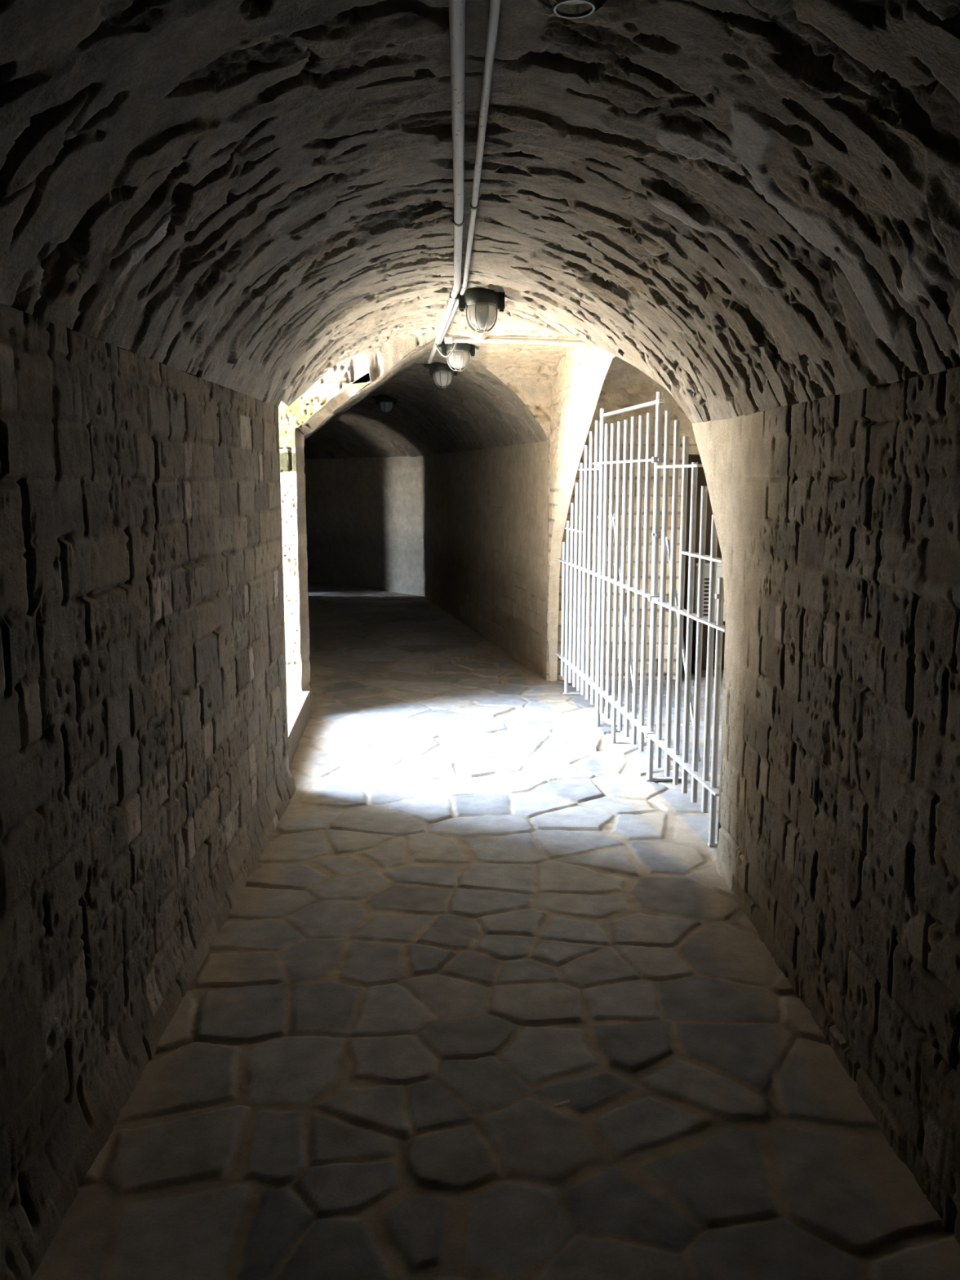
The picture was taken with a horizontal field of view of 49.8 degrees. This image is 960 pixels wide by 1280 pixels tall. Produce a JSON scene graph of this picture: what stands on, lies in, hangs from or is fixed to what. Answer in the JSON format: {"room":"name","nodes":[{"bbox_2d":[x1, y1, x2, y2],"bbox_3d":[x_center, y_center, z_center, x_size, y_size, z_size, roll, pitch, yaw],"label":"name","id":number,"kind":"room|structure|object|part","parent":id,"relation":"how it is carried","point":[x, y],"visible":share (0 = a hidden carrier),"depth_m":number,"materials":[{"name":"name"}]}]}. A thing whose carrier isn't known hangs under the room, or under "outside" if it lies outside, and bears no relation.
{"room":"stone tunnel","nodes":[
{"label":"stone tunnel","id":0,"kind":"room"},
{"bbox_2d":[0,302,315,1279],"bbox_3d":[-2.024,-0.212,5.380,2.407,1.910,22.745,-2,9,-12],"label":"wall","id":1,"kind":"structure","parent":0,"point":[145,775],"depth_m":2.59,"materials":[{"name":"beige stone"}]},
{"bbox_2d":[278,352,368,693],"bbox_3d":[-1.859,-1.705,6.409,2.367,4.520,0.060,0,9,-1],"label":"wall","id":2,"kind":"structure","parent":0,"point":[349,370],"depth_m":6.51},
{"bbox_2d":[287,690,311,767],"bbox_3d":[-1.079,0.569,5.976,0.045,0.222,1.644,-1,9,-4],"label":"trim","id":3,"kind":"structure","parent":2,"relation":"attached to","point":[297,722],"depth_m":6.12,"materials":[{"name":"stone"}]},
{"bbox_2d":[287,381,370,713],"bbox_3d":[-0.953,-0.544,6.651,0.544,2.171,0.131,0,9,-1],"label":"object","id":4,"kind":"object","parent":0,"point":[344,396],"visible":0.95,"depth_m":6.64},
{"bbox_2d":[305,346,540,458],"bbox_3d":[-1.372,-1.381,4.926,11.400,4.700,22.600,0,9,-1],"label":"wall","id":5,"kind":"structure","parent":0,"point":[365,378],"depth_m":15.83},
{"bbox_2d":[0,0,959,458],"bbox_3d":[-1.076,-1.401,5.211,4.209,0.724,23.102,-2,9,-12],"label":"ceiling","id":6,"kind":"structure","parent":0,"point":[752,206],"depth_m":2.35,"materials":[{"name":"beige stone"}]},
{"bbox_2d":[371,395,396,413],"bbox_3d":[-1.012,-2.508,11.018,0.239,0.189,0.170,-9,12,-44],"label":"ceiling lamp","id":7,"kind":"object","parent":6,"relation":"attached to","point":[385,402],"visible":0.99,"depth_m":10.98,"materials":[{"name":"metal"}]},
{"bbox_2d":[380,402,392,412],"bbox_3d":[-0.999,-2.483,11.035,0.135,0.109,0.135,-2,9,-12],"label":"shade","id":8,"kind":"object","parent":7,"relation":"on","point":[384,406],"depth_m":10.99,"materials":[{"name":"white"}]},
{"bbox_2d":[422,361,457,388],"bbox_3d":[-0.293,-2.013,7.868,0.238,0.189,0.170,-7,11,-38],"label":"ceiling lamp","id":9,"kind":"object","parent":6,"relation":"attached to","point":[443,375],"visible":0.97,"depth_m":7.83,"materials":[{"name":"metal"}]},
{"bbox_2d":[434,371,452,386],"bbox_3d":[-0.279,-1.988,7.884,0.135,0.109,0.135,-1,9,-6],"label":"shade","id":10,"kind":"object","parent":9,"relation":"on","point":[441,378],"depth_m":7.83,"materials":[{"name":"white"}]},
{"bbox_2d":[427,0,465,363],"bbox_3d":[-0.133,-1.490,4.043,0.150,0.037,7.256,0,9,-3],"label":"conduit","id":11,"kind":"object","parent":6,"relation":"attached to","point":[456,7],"visible":0.99,"depth_m":2.54,"materials":[{"name":"grey metal"}]},
{"bbox_2d":[434,342,457,357],"bbox_3d":[-0.214,-1.820,6.494,0.141,0.093,0.012,0,9,-1],"label":"cable","id":12,"kind":"object","parent":11,"relation":"hanging from","point":[436,344],"visible":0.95,"depth_m":6.49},
{"bbox_2d":[437,341,475,371],"bbox_3d":[-0.155,-1.826,6.646,0.238,0.189,0.170,-6,11,-33],"label":"ceiling lamp","id":13,"kind":"object","parent":6,"relation":"attached to","point":[459,358],"visible":0.88,"depth_m":6.61,"materials":[{"name":"glass"}]},
{"bbox_2d":[448,351,468,368],"bbox_3d":[-0.140,-1.801,6.660,0.135,0.109,0.135,0,9,-1],"label":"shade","id":14,"kind":"object","parent":13,"relation":"on","point":[457,359],"depth_m":6.61,"materials":[{"name":"white"}]},
{"bbox_2d":[439,0,500,344],"bbox_3d":[-0.055,-1.423,3.574,0.109,0.025,6.305,0,9,-3],"label":"conduit","id":15,"kind":"object","parent":6,"relation":"attached to","point":[495,5],"visible":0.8,"depth_m":2.52,"materials":[{"name":"grey metal"}]},
{"bbox_2d":[448,287,504,333],"bbox_3d":[-0.008,-1.545,4.859,0.238,0.189,0.170,-6,11,-33],"label":"ceiling lamp","id":16,"kind":"object","parent":6,"relation":"attached to","point":[481,304],"visible":1,"depth_m":4.82,"materials":[{"name":"metal"}]},
{"bbox_2d":[467,304,496,328],"bbox_3d":[0.008,-1.520,4.874,0.135,0.109,0.135,0,9,-1],"label":"shade","id":17,"kind":"object","parent":16,"relation":"on","point":[479,316],"depth_m":4.83,"materials":[{"name":"white"}]},
{"bbox_2d":[444,335,588,346],"bbox_3d":[0.244,-1.853,6.419,0.929,0.051,0.052,-1,9,-4],"label":"conduit","id":18,"kind":"object","parent":6,"relation":"attached to","point":[448,339],"visible":0.91,"depth_m":6.40,"materials":[{"name":"white metal"}]},
{"bbox_2d":[537,0,606,18],"bbox_3d":[0.124,-1.010,1.480,0.239,0.189,0.170,-9,12,-44],"label":"ceiling lamp","id":19,"kind":"object","parent":6,"relation":"attached to","point":[596,6],"visible":1,"depth_m":1.52,"materials":[{"name":"metal"}]},
{"bbox_2d":[562,0,585,4],"bbox_3d":[0.137,-0.985,1.497,0.135,0.109,0.135,-2,9,-12],"label":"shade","id":20,"kind":"object","parent":19,"relation":"on","point":[569,2],"depth_m":1.52,"materials":[{"name":"white"}]},
{"bbox_2d":[31,581,959,1279],"bbox_3d":[-0.872,0.690,5.299,10.400,0.110,22.280,0,9,-1],"label":"floor","id":21,"kind":"structure","parent":0,"point":[472,911],"depth_m":2.82,"materials":[{"name":"grey stone"}]},
{"bbox_2d":[553,1100,570,1107],"bbox_3d":[0.202,1.146,2.556,0.043,0.011,0.008,-3,10,-21],"label":"cigarette","id":22,"kind":"object","parent":21,"relation":"on","point":[566,1102],"visible":1,"depth_m":2.55,"materials":[{"name":"white paper"}]},
{"bbox_2d":[648,410,725,846],"bbox_3d":[0.968,-0.140,4.874,0.303,1.857,1.493,1,9,8],"label":"gate","id":23,"kind":"object","parent":21,"relation":"on","point":[674,605],"visible":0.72,"depth_m":4.64,"materials":[{"name":"grey metal"}]},
{"bbox_3d":[0.912,-0.796,4.747,0.030,0.012,0.603,-1,9,-7],"label":"rail","id":24,"kind":"part","parent":23,"relation":"part of","materials":[{"name":"grey metal"}]},
{"bbox_3d":[0.935,0.560,4.758,0.050,0.012,1.005,-1,9,-7],"label":"rail","id":25,"kind":"part","parent":23,"relation":"part of","materials":[{"name":"grey metal"}]},
{"bbox_3d":[0.936,-0.117,4.642,0.045,0.012,1.046,-1,9,-7],"label":"rail","id":26,"kind":"part","parent":23,"relation":"part of","materials":[{"name":"grey metal"}]},
{"bbox_3d":[0.958,-0.354,4.412,0.040,0.012,0.523,-1,9,-7],"label":"rail","id":27,"kind":"part","parent":23,"relation":"part of","materials":[{"name":"grey metal"}]},
{"bbox_2d":[688,560,724,675],"bbox_3d":[1.896,-0.172,8.200,0.460,0.895,0.280,0,9,-1],"label":"base cabinet","id":28,"kind":"object","parent":21,"relation":"on","point":[719,572],"visible":0.3,"depth_m":8.05,"materials":[{"name":"metal"}]},
{"bbox_3d":[1.716,0.053,8.233,0.040,0.440,0.200,0,9,-1],"label":"leg","id":29,"kind":"part","parent":28,"relation":"part of","materials":[{"name":"grey metal"}]},
{"bbox_3d":[1.896,-0.602,8.133,0.460,0.025,0.280,0,9,-1],"label":"lid","id":30,"kind":"part","parent":28,"relation":"part of","materials":[{"name":"paint"}]},
{"bbox_2d":[702,577,709,615],"bbox_3d":[1.753,-0.334,8.040,0.060,0.294,0.006,0,9,-1],"label":"vent","id":31,"kind":"object","parent":28,"relation":"attached to","point":[706,592],"depth_m":8.04,"materials":[{"name":"grey metal"}]},
{"bbox_2d":[304,367,959,1245],"bbox_3d":[-0.050,-0.180,5.369,2.092,1.850,22.659,-2,9,-11],"label":"wall","id":32,"kind":"structure","parent":0,"point":[837,517],"depth_m":2.83,"materials":[{"name":"beige stone"}]},
{"bbox_2d":[546,339,718,681],"bbox_3d":[0.772,-0.616,5.921,0.098,2.520,4.162,-1,9,-7],"label":"wall","id":33,"kind":"structure","parent":0,"point":[570,384],"depth_m":7.19,"materials":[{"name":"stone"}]},
{"bbox_2d":[555,391,681,782],"bbox_3d":[0.897,-0.424,6.361,0.391,1.957,2.614,-1,9,-7],"label":"gate","id":34,"kind":"object","parent":33,"relation":"attached to","point":[571,636],"visible":0.84,"depth_m":6.03,"materials":[{"name":"grey metal"}]},
{"bbox_3d":[0.645,-0.751,7.069,0.035,0.012,0.503,-1,9,-7],"label":"rail","id":35,"kind":"part","parent":34,"relation":"part of","materials":[{"name":"grey metal"}]},
{"bbox_3d":[0.700,-1.078,6.542,0.030,0.012,0.603,-1,9,-7],"label":"rail","id":36,"kind":"part","parent":34,"relation":"part of","materials":[{"name":"grey metal"}]},
{"bbox_3d":[0.733,0.295,6.470,0.050,0.012,2.583,-1,9,-7],"label":"rail","id":37,"kind":"part","parent":34,"relation":"part of","materials":[{"name":"grey metal"}]},
{"bbox_3d":[0.736,-0.393,6.337,0.040,0.012,2.594,-1,9,-7],"label":"rail","id":38,"kind":"part","parent":34,"relation":"part of","materials":[{"name":"grey metal"}]},
{"bbox_3d":[0.794,-0.987,5.738,0.030,0.012,1.387,-1,9,-7],"label":"rail","id":39,"kind":"part","parent":34,"relation":"part of","materials":[{"name":"white metal"}]},
{"bbox_3d":[0.805,-1.249,5.601,0.030,0.014,1.236,-1,9,-7],"label":"rail","id":40,"kind":"part","parent":34,"relation":"part of","materials":[{"name":"white metal"}]},
{"bbox_2d":[681,454,724,670],"bbox_3d":[2.216,-0.547,8.090,1.340,1.770,0.410,0,9,-1],"label":"door","id":41,"kind":"structure","parent":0,"point":[701,480],"depth_m":8.25,"materials":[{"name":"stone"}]},
{"bbox_2d":[478,322,959,853],"bbox_3d":[1.461,-0.595,5.880,2.912,2.490,4.009,0,9,-1],"label":"wall","id":42,"kind":"structure","parent":0,"point":[528,370],"depth_m":7.68,"materials":[{"name":"stone"}]},
{"label":"outside","id":43,"kind":"structure","parent":0,"visible":0},
{"bbox_2d":[286,691,302,722],"bbox_3d":[-20.348,2.891,-8.643,39.055,0.270,42.600,0,9,-1],"label":"ground","id":44,"kind":"structure","parent":43,"point":[292,698],"depth_m":6.45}
]}

